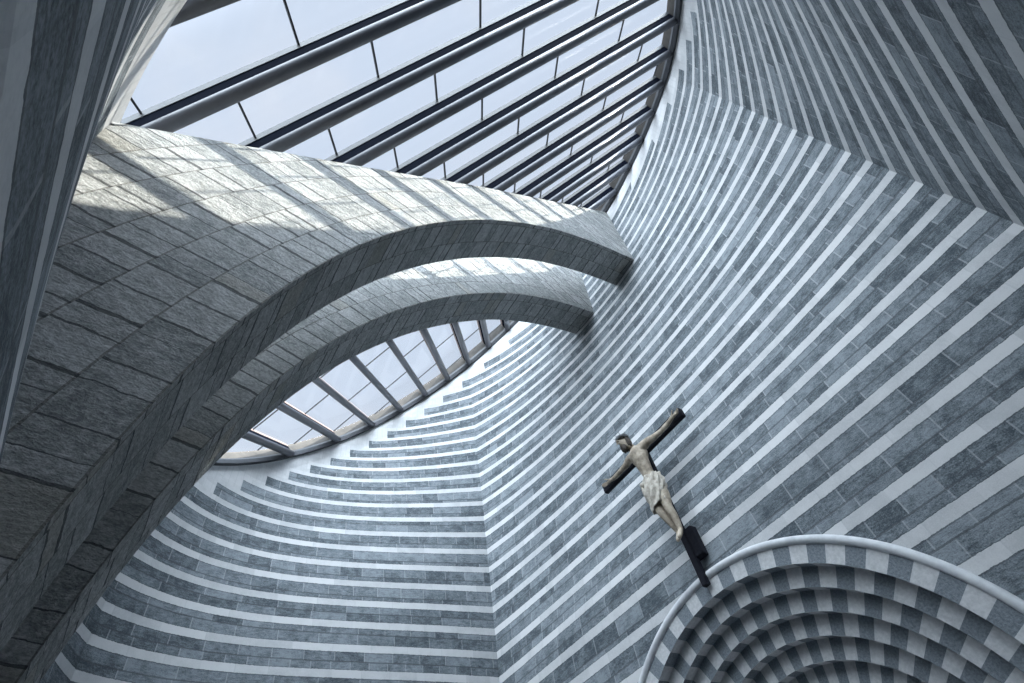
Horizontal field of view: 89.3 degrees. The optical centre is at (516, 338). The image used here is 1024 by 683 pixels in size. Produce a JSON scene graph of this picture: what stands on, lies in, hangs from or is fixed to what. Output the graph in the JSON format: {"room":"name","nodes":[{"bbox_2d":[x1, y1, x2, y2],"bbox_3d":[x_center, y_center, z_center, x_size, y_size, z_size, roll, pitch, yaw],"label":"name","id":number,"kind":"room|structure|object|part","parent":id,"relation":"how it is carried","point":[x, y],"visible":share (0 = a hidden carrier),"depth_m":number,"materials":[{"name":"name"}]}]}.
{"room":"church interior","nodes":[
{"label":"church interior","id":0,"kind":"room"},
{"bbox_2d":[0,0,186,682],"bbox_3d":[-3.626,0.704,3.440,2.235,8.996,11.151,23,-62,-24],"label":"wall","id":1,"kind":"structure","parent":0,"point":[70,70],"depth_m":0.81,"materials":[{"name":"grey stone"}]},
{"bbox_2d":[213,0,681,465],"bbox_3d":[-1.325,-2.252,11.346,10.328,9.773,13.966,23,-62,-24],"label":"ring","id":2,"kind":"object","parent":1,"relation":"on","point":[678,3],"visible":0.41,"depth_m":14.18,"materials":[{"name":"grey metal"}]},
{"bbox_2d":[169,0,240,27],"bbox_3d":[-1.048,-5.045,6.155,6.426,4.069,0.283,-20,-54,4],"label":"roof beam","id":3,"kind":"structure","parent":2,"relation":"attached to","point":[192,9],"depth_m":5.02,"materials":[{"name":"grey metal"}]},
{"bbox_2d":[242,429,294,455],"bbox_3d":[-5.815,1.520,9.900,0.283,3.825,6.021,-11,-54,-3],"label":"roof beam","id":4,"kind":"structure","parent":2,"relation":"attached to","point":[254,436],"depth_m":11.85,"materials":[{"name":"grey metal"}]},
{"bbox_3d":[-5.843,1.499,9.910,0.137,3.650,5.915,-11,-54,-3],"label":"web plate","id":5,"kind":"part","parent":4,"relation":"part of","materials":[{"name":"metal"}]},
{"bbox_2d":[120,0,460,132],"bbox_3d":[-1.107,-4.597,7.016,8.546,5.346,0.283,-20,-54,4],"label":"roof beam","id":6,"kind":"structure","parent":2,"relation":"attached to","point":[180,111],"depth_m":6.11,"materials":[{"name":"grey metal"}]},
{"bbox_2d":[276,402,340,441],"bbox_3d":[-5.164,0.953,10.118,0.283,5.104,8.145,-11,-54,-3],"label":"roof beam","id":7,"kind":"structure","parent":2,"relation":"attached to","point":[285,407],"depth_m":12.39,"materials":[{"name":"grey metal"}]},
{"bbox_3d":[-5.192,0.931,10.128,0.137,4.929,8.039,-11,-54,-3],"label":"web plate","id":8,"kind":"part","parent":7,"relation":"part of","materials":[{"name":"metal"}]},
{"bbox_2d":[312,377,374,426],"bbox_3d":[-4.489,0.679,11.042,0.283,5.172,8.257,-11,-54,-3],"label":"roof beam","id":9,"kind":"structure","parent":2,"relation":"attached to","point":[319,382],"depth_m":12.83,"materials":[{"name":"grey metal"}]},
{"bbox_2d":[349,356,402,411],"bbox_3d":[-3.813,0.419,11.999,0.283,4.956,7.898,-11,-54,-3],"label":"roof beam","id":10,"kind":"structure","parent":2,"relation":"attached to","point":[355,360],"depth_m":13.35,"materials":[{"name":"grey metal"}]},
{"bbox_2d":[253,324,500,450],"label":"window","id":11,"kind":"structure","parent":2,"relation":"attached to","point":[500,324],"depth_m":13.94,"materials":[{"name":"grey metal"}]},
{"bbox_2d":[130,0,657,205],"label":"window mullions","id":12,"kind":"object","parent":2,"relation":"attached to","point":[284,1],"depth_m":8.29,"materials":[{"name":"grey metal"}]},
{"bbox_2d":[386,339,427,395],"bbox_3d":[-3.139,0.126,12.876,0.283,4.649,7.389,-11,-54,-3],"label":"roof beam","id":13,"kind":"structure","parent":2,"relation":"attached to","point":[390,343],"depth_m":14.04,"materials":[{"name":"grey metal"}]},
{"bbox_2d":[238,0,578,151],"bbox_3d":[-0.538,-4.693,8.094,8.365,5.236,0.283,-20,-54,4],"label":"roof beam","id":14,"kind":"structure","parent":2,"relation":"attached to","point":[315,120],"depth_m":7.46,"materials":[{"name":"grey metal"}]},
{"bbox_2d":[419,329,449,380],"bbox_3d":[-2.468,-0.195,13.688,0.283,4.271,6.761,-11,-54,-3],"label":"roof beam","id":15,"kind":"structure","parent":2,"relation":"attached to","point":[425,334],"depth_m":14.91,"materials":[{"name":"grey metal"}]},
{"bbox_2d":[450,322,470,364],"bbox_3d":[-1.799,-0.540,14.439,0.283,3.825,6.021,-11,-54,-3],"label":"roof beam","id":16,"kind":"structure","parent":2,"relation":"attached to","point":[455,327],"depth_m":15.78,"materials":[{"name":"grey metal"}]},
{"bbox_3d":[-1.826,-0.562,14.449,0.137,3.650,5.915,-11,-54,-3],"label":"web plate","id":17,"kind":"part","parent":16,"relation":"part of","materials":[{"name":"metal"}]},
{"bbox_2d":[477,320,490,347],"bbox_3d":[-1.131,-0.907,15.139,0.283,3.321,5.184,-11,-54,-3],"label":"roof beam","id":18,"kind":"structure","parent":2,"relation":"attached to","point":[482,326],"depth_m":16.68,"materials":[{"name":"grey metal"}]},
{"bbox_3d":[-1.159,-0.929,15.149,0.137,3.146,5.079,-11,-54,-3],"label":"web plate","id":19,"kind":"part","parent":18,"relation":"part of","materials":[{"name":"metal"}]},
{"bbox_2d":[324,0,658,165],"bbox_3d":[-0.033,-4.737,9.140,7.979,5.004,0.283,-20,-54,4],"label":"roof beam","id":20,"kind":"structure","parent":2,"relation":"attached to","point":[402,130],"depth_m":8.80,"materials":[{"name":"grey metal"}]},
{"bbox_2d":[500,320,509,330],"bbox_3d":[-0.466,-1.297,15.785,0.283,2.757,4.248,-11,-54,-3],"label":"roof beam","id":21,"kind":"structure","parent":2,"relation":"attached to","point":[505,323],"depth_m":17.59,"materials":[{"name":"grey metal"}]},
{"bbox_2d":[390,12,677,176],"bbox_3d":[0.413,-4.734,10.158,7.455,4.689,0.283,-20,-54,4],"label":"roof beam","id":22,"kind":"structure","parent":2,"relation":"attached to","point":[458,142],"depth_m":10.02,"materials":[{"name":"grey metal"}]},
{"bbox_2d":[439,45,671,183],"bbox_3d":[0.812,-4.693,11.152,6.819,4.306,0.283,-20,-54,4],"label":"roof beam","id":23,"kind":"structure","parent":2,"relation":"attached to","point":[483,163],"depth_m":11.09,"materials":[{"name":"grey metal"}]},
{"bbox_2d":[480,76,663,190],"bbox_3d":[1.168,-4.618,12.126,6.082,3.862,0.283,-20,-54,4],"label":"roof beam","id":24,"kind":"structure","parent":2,"relation":"attached to","point":[538,158],"depth_m":12.13,"materials":[{"name":"grey metal"}]},
{"bbox_2d":[512,104,653,196],"bbox_3d":[1.481,-4.509,13.078,5.246,3.358,0.283,-20,-54,4],"label":"roof beam","id":25,"kind":"structure","parent":2,"relation":"attached to","point":[588,150],"depth_m":13.12,"materials":[{"name":"grey metal"}]},
{"bbox_2d":[538,132,642,201],"bbox_3d":[1.756,-4.370,14.012,4.321,2.801,0.283,-20,-54,4],"label":"roof beam","id":26,"kind":"structure","parent":2,"relation":"attached to","point":[617,151],"depth_m":14.10,"materials":[{"name":"grey metal"}]},
{"bbox_2d":[560,158,630,205],"bbox_3d":[1.988,-4.195,14.925,3.292,2.181,0.283,-20,-54,4],"label":"roof beam","id":27,"kind":"structure","parent":2,"relation":"attached to","point":[599,182],"depth_m":15.03,"materials":[{"name":"grey metal"}]},
{"bbox_2d":[579,185,616,209],"bbox_3d":[2.173,-3.983,15.814,2.154,1.497,0.283,-20,-54,4],"label":"roof beam","id":28,"kind":"structure","parent":2,"relation":"attached to","point":[608,192],"depth_m":15.94,"materials":[{"name":"grey metal"}]},
{"bbox_3d":[2.148,-4.009,15.822,2.049,1.321,0.137,-20,-54,4],"label":"web plate","id":29,"kind":"part","parent":28,"relation":"part of","materials":[{"name":"metal"}]},
{"bbox_2d":[221,0,674,457],"bbox_3d":[-1.470,-2.395,11.411,10.505,9.946,14.146,23,-62,-24],"label":"trim","id":30,"kind":"structure","parent":1,"relation":"attached to","point":[670,3],"depth_m":14.84,"materials":[{"name":"grey stone"}]},
{"bbox_2d":[70,369,498,682],"bbox_3d":[-3.946,4.953,10.508,7.214,15.560,2.235,23,-62,-24],"label":"wall","id":31,"kind":"structure","parent":0,"point":[361,558],"depth_m":10.12,"materials":[{"name":"grey stone"}]},
{"bbox_2d":[467,75,1023,682],"bbox_3d":[2.848,1.382,10.269,2.246,17.275,11.151,23,-62,-24],"label":"wall","id":32,"kind":"structure","parent":0,"point":[837,334],"depth_m":7.85,"materials":[{"name":"grey stone"}]},
{"bbox_2d":[0,257,593,682],"bbox_3d":[-1.306,0.146,9.468,10.255,15.442,0.810,23,-62,-24],"label":"stone arch","id":33,"kind":"object","parent":32,"relation":"attached to","point":[404,302],"visible":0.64,"depth_m":6.36,"materials":[{"name":"stone"}]},
{"bbox_2d":[0,122,633,651],"bbox_3d":[-0.301,-1.135,8.735,10.129,15.442,0.842,23,-62,-24],"label":"stone arch","id":34,"kind":"object","parent":32,"relation":"attached to","point":[180,259],"visible":0.95,"depth_m":4.07,"materials":[{"name":"stone"}]},
{"bbox_2d":[602,408,710,587],"bbox_3d":[2.090,2.401,7.683,0.555,2.624,2.038,27,-64,-26],"label":"crucifix","id":35,"kind":"object","parent":32,"relation":"attached to","point":[653,486],"visible":1,"depth_m":7.70,"materials":[{"name":"black paint"}]},
{"bbox_3d":[1.756,1.677,8.647,0.276,0.141,0.279,23,-62,-24],"label":"crown","id":36,"kind":"part","parent":35,"relation":"part of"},
{"bbox_3d":[2.267,2.476,7.677,0.081,2.475,0.094,23,-62,-24],"label":"cross post","id":37,"kind":"part","parent":35,"relation":"part of","materials":[{"name":"black paint"}]},
{"bbox_2d":[638,534,1023,682],"bbox_3d":[3.631,4.813,5.209,1.894,4.954,5.679,23,-62,-24],"label":"niche","id":38,"kind":"object","parent":32,"relation":"attached to","point":[812,608],"visible":0.98,"depth_m":5.75,"materials":[{"name":"white stone"}]},
{"bbox_2d":[669,0,1023,226],"bbox_3d":[2.730,-4.297,5.112,7.188,15.560,2.235,23,-62,-24],"label":"wall","id":39,"kind":"structure","parent":0,"point":[930,93],"depth_m":5.36,"materials":[{"name":"grey stone"}]}
]}

